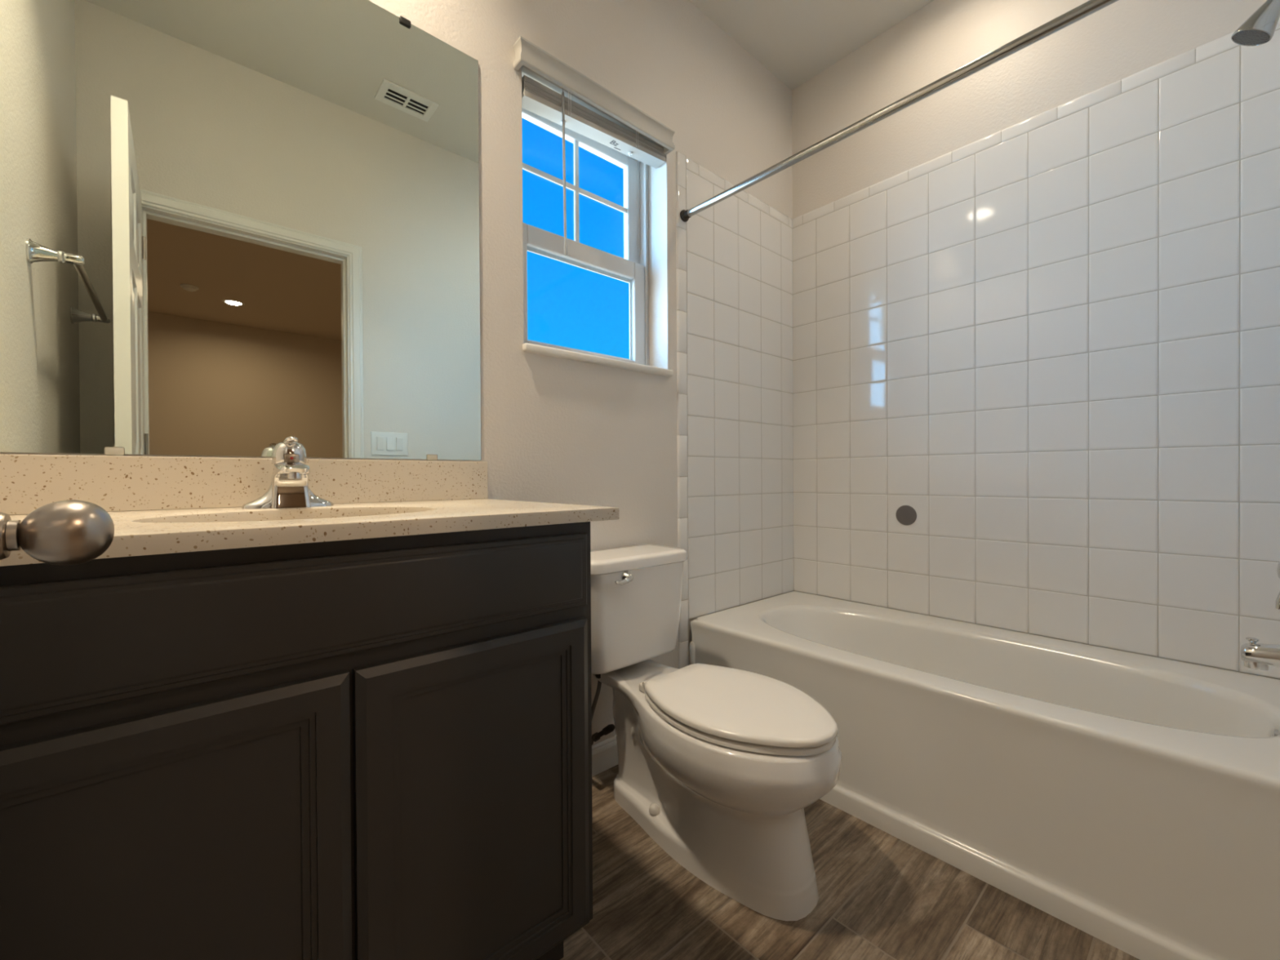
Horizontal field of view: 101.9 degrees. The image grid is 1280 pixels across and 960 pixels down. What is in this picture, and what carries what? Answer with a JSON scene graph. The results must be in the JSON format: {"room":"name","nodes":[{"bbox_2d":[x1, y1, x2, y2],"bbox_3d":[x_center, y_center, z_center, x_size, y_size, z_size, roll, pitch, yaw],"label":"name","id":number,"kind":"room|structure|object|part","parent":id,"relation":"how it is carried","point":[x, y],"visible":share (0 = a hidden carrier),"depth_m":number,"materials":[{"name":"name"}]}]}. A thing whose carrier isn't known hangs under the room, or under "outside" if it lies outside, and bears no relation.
{"room":"bathroom","nodes":[
{"label":"bathroom","id":0,"kind":"room"},
{"bbox_2d":[0,499,114,565],"bbox_3d":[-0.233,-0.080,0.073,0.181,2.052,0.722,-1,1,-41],"label":"door knob","id":1,"kind":"object","parent":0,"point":[73,531],"depth_m":0.33,"materials":[{"name":"silver metal"}]},
{"bbox_2d":[0,0,793,746],"bbox_3d":[-0.253,-0.434,1.693,2.677,2.763,0.177,-1,1,-41],"label":"wall","id":2,"kind":"structure","parent":0,"point":[698,460],"depth_m":1.92,"materials":[{"name":"white paint"}]},
{"bbox_2d":[0,0,480,460],"bbox_3d":[-0.771,-0.593,1.120,0.891,1.092,0.008,-1,1,-41],"label":"wall mirror","id":3,"kind":"object","parent":2,"relation":"attached to","point":[228,228],"visible":1,"depth_m":1.07,"materials":[{"name":"silver mirror"}]},
{"bbox_2d":[0,453,488,515],"bbox_3d":[-0.760,0.004,1.120,0.906,0.101,0.020,-1,1,-41],"label":"backsplash","id":4,"kind":"structure","parent":2,"relation":"attached to","point":[28,482],"depth_m":1.02,"materials":[{"name":"stone"}]},
{"bbox_2d":[591,674,601,719],"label":"supply hose","id":5,"kind":"object","parent":2,"relation":"attached to","point":[598,676],"depth_m":1.57,"materials":[{"name":"grey metal"}]},
{"bbox_2d":[521,107,673,377],"bbox_3d":[-0.167,-0.806,1.759,0.603,0.860,0.190,-1,1,-41],"label":"window","id":6,"kind":"structure","parent":2,"relation":"in","point":[633,268],"depth_m":1.85,"materials":[{"name":"white plastic"}]},
{"bbox_3d":[-0.220,-0.992,1.806,0.541,0.433,0.030,-1,1,-41],"label":"sash","id":7,"kind":"part","parent":6,"relation":"part of","materials":[{"name":"white plastic"}]},
{"bbox_3d":[-0.193,-0.608,1.784,0.545,0.395,0.024,-1,1,-41],"label":"sash","id":8,"kind":"part","parent":6,"relation":"part of","materials":[{"name":"white plastic"}]},
{"bbox_2d":[512,35,675,256],"bbox_3d":[-0.134,-0.967,1.692,0.613,0.557,0.094,-1,1,-41],"label":"window blind","id":9,"kind":"object","parent":6,"relation":"attached to","point":[595,113],"visible":0.98,"depth_m":1.63,"materials":[{"name":"white plastic"}]},
{"bbox_3d":[-0.218,-1.166,1.607,0.010,0.073,0.002,-1,1,-41],"label":"ladder cord","id":10,"kind":"part","parent":9,"relation":"part of","materials":[{"name":"white fabric"}]},
{"bbox_3d":[-0.138,-1.143,1.715,0.573,0.048,0.052,-1,1,-41],"label":"rail","id":11,"kind":"part","parent":9,"relation":"part of","materials":[{"name":"white plastic"}]},
{"bbox_3d":[-0.009,-1.176,1.791,0.010,0.057,0.002,-1,1,-41],"label":"ladder cord","id":12,"kind":"part","parent":9,"relation":"part of","materials":[{"name":"white fabric"}]},
{"bbox_3d":[-0.142,-0.387,1.736,0.603,0.023,0.120,-1,1,-41],"label":"sill","id":13,"kind":"part","parent":6,"relation":"part of","materials":[{"name":"white paint"}]},
{"bbox_3d":[-0.208,-0.817,1.799,0.587,0.837,0.076,-1,1,-41],"label":"frame","id":14,"kind":"part","parent":6,"relation":"part of","materials":[{"name":"white plastic"}]},
{"bbox_2d":[591,724,614,745],"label":"supply valve","id":15,"kind":"object","parent":2,"relation":"attached to","point":[606,731],"depth_m":1.59,"materials":[{"name":"grey metal"}]},
{"bbox_3d":[-0.099,0.772,1.607,0.040,0.023,0.030,-1,1,-41],"label":"valve handle","id":16,"kind":"part","parent":15,"relation":"part of","materials":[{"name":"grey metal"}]},
{"bbox_2d":[591,736,617,776],"bbox_3d":[-0.152,0.902,1.666,0.799,0.090,0.014,-1,1,-41],"label":"baseboard","id":17,"kind":"structure","parent":2,"relation":"attached to","point":[604,753],"depth_m":1.69,"materials":[{"name":"white paint"}]},
{"bbox_3d":[0.449,-0.325,2.196,0.722,1.700,0.002,-1,1,-41],"label":"panel","id":18,"kind":"part","parent":2,"relation":"part of","materials":[{"name":"white tile"}]},
{"bbox_2d":[680,0,1119,222],"bbox_3d":[0.661,-0.981,1.380,0.043,0.053,1.500,-1,1,-41],"label":"shower rod","id":19,"kind":"object","parent":2,"relation":"attached to","point":[1091,6],"visible":1,"depth_m":1.31,"materials":[{"name":"silver metal"}]},
{"bbox_2d":[688,0,933,90],"bbox_3d":[0.266,-1.855,1.087,2.677,0.080,1.828,-1,1,-41],"label":"ceiling","id":20,"kind":"structure","parent":0,"point":[796,41],"depth_m":2.08,"materials":[{"name":"white paint"}]},
{"bbox_2d":[560,764,1139,959],"bbox_3d":[0.283,0.988,1.106,2.637,0.080,1.830,-1,1,-41],"label":"floor","id":21,"kind":"structure","parent":0,"point":[882,896],"depth_m":1.14,"materials":[{"name":"brown wood"}]},
{"bbox_2d":[0,521,592,959],"bbox_3d":[-0.590,0.517,0.902,0.861,0.876,0.573,-1,1,-41],"label":"vanity cabinet","id":22,"kind":"object","parent":21,"relation":"on","point":[380,748],"visible":0.94,"depth_m":0.67,"materials":[{"name":"grey paint"}]},
{"bbox_3d":[-0.551,0.545,0.568,0.419,0.567,0.020,-1,1,-41],"label":"cabinet door","id":23,"kind":"part","parent":22,"relation":"part of","materials":[{"name":"grey paint"}]},
{"bbox_3d":[-0.411,0.169,0.691,0.828,0.133,0.020,-1,1,-41],"label":"drawer","id":24,"kind":"part","parent":22,"relation":"part of","materials":[{"name":"grey paint"}]},
{"bbox_2d":[0,453,618,566],"bbox_3d":[-0.572,0.082,0.908,0.906,0.255,0.585,-1,1,-41],"label":"countertop","id":25,"kind":"structure","parent":22,"relation":"on","point":[155,504],"depth_m":0.94,"materials":[{"name":"stone"}]},
{"bbox_2d":[241,436,333,509],"bbox_3d":[-0.692,-0.015,1.030,0.155,0.141,0.109,-1,1,-41],"label":"faucet","id":26,"kind":"object","parent":25,"relation":"on","point":[289,487],"visible":1,"depth_m":1.02,"materials":[{"name":"silver metal"}]},
{"bbox_3d":[-0.707,-0.055,1.047,0.058,0.046,0.054,-1,1,-41],"label":"handle","id":27,"kind":"part","parent":26,"relation":"part of","materials":[{"name":"silver metal"}]},
{"bbox_3d":[-0.697,-0.077,1.035,0.025,0.017,0.050,-1,1,-41],"label":"lever","id":28,"kind":"part","parent":26,"relation":"part of","materials":[{"name":"silver metal"}]},
{"bbox_3d":[-0.689,-0.043,1.027,0.026,0.018,0.004,-1,1,-41],"label":"index plate","id":29,"kind":"part","parent":26,"relation":"part of","materials":[{"name":"silver plastic"}]},
{"bbox_3d":[-0.244,0.542,0.839,0.387,0.567,0.020,-1,1,-41],"label":"cabinet door","id":30,"kind":"part","parent":22,"relation":"part of","materials":[{"name":"grey paint"}]},
{"bbox_2d":[590,544,841,920],"bbox_3d":[0.149,0.586,1.397,0.396,0.722,0.788,-1,1,-41],"label":"toilet","id":31,"kind":"object","parent":21,"relation":"on","point":[720,766],"visible":0.98,"depth_m":1.23,"materials":[{"name":"porcelain"},{"name":"plastic"},{"name":"chrome metal"}]},
{"bbox_3d":[-0.048,0.279,1.466,0.028,0.036,0.084,0,1,40],"label":"flush lever","id":32,"kind":"part","parent":31,"relation":"part of","materials":[{"name":"silver metal"}]},
{"bbox_3d":[-0.046,0.408,1.616,0.379,0.294,0.190,-1,1,-41],"label":"tank","id":33,"kind":"part","parent":31,"relation":"part of","materials":[{"name":"white ceramic"}]},
{"bbox_3d":[-0.046,0.242,1.614,0.396,0.036,0.204,-1,1,-41],"label":"tank lid","id":34,"kind":"part","parent":31,"relation":"part of","materials":[{"name":"white ceramic"}]},
{"bbox_3d":[0.152,0.762,1.392,0.376,0.370,0.774,-1,1,-41],"label":"bowl","id":35,"kind":"part","parent":31,"relation":"part of","materials":[{"name":"white ceramic"}]},
{"bbox_3d":[0.247,0.568,1.282,0.349,0.015,0.475,-1,1,-41],"label":"seat","id":36,"kind":"part","parent":31,"relation":"part of","materials":[{"name":"white plastic"}]},
{"bbox_3d":[0.247,0.545,1.281,0.352,0.021,0.484,-1,1,-41],"label":"lid","id":37,"kind":"part","parent":31,"relation":"part of","materials":[{"name":"white plastic"}]},
{"bbox_2d":[689,591,1279,959],"bbox_3d":[0.939,0.733,1.633,0.744,0.416,1.490,-1,1,-41],"label":"bathtub","id":38,"kind":"object","parent":21,"relation":"on","point":[1131,800],"visible":0.94,"depth_m":1.23,"materials":[{"name":"white ceramic"}]},
{"bbox_3d":[1.381,0.580,1.135,0.072,0.072,0.020,-1,1,-41],"label":"overflow plate","id":39,"kind":"part","parent":38,"relation":"part of","materials":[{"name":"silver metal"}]},
{"bbox_2d":[791,0,1279,679],"bbox_3d":[1.298,-0.444,1.869,0.120,2.763,1.628,-1,1,-41],"label":"wall","id":40,"kind":"structure","parent":0,"point":[1036,298],"depth_m":1.71,"materials":[{"name":"white tile"}]},
{"bbox_2d":[895,505,916,524],"bbox_3d":[1.055,0.140,2.058,0.003,0.079,0.079,-1,1,-41],"label":"wall cap","id":41,"kind":"object","parent":40,"relation":"attached to","point":[905,514],"visible":1,"depth_m":2.06,"materials":[{"name":"grey plastic"}]},
{"bbox_3d":[0.840,-0.432,0.463,2.445,2.763,0.127,-1,1,-41],"label":"wall","id":42,"kind":"structure","parent":0,"visible":0},
{"bbox_2d":[1231,0,1279,46],"bbox_3d":[1.388,-1.044,1.125,0.069,0.153,0.142,-1,1,-41],"label":"shower fixture","id":43,"kind":"object","parent":42,"relation":"attached to","point":[1260,28],"visible":1,"depth_m":1.13,"materials":[{"name":"silver metal"}]},
{"bbox_2d":[1240,636,1279,671],"bbox_3d":[1.401,0.385,1.129,0.060,0.070,0.126,-1,1,-41],"label":"tub spout","id":44,"kind":"object","parent":42,"relation":"attached to","point":[1258,656],"visible":1,"depth_m":1.14,"materials":[{"name":"silver metal"}]},
{"bbox_3d":[1.371,0.362,1.162,0.020,0.018,0.020,-1,1,-41],"label":"diverter knob","id":45,"kind":"part","parent":44,"relation":"part of","materials":[{"name":"silver metal"}]},
{"bbox_2d":[1275,561,1279,609],"bbox_3d":[1.417,0.200,1.109,0.160,0.166,0.076,-1,1,-41],"label":"shower valve","id":46,"kind":"object","parent":42,"relation":"attached to","point":[1277,599],"visible":1,"depth_m":1.13,"materials":[{"name":"silver metal"}]}
]}

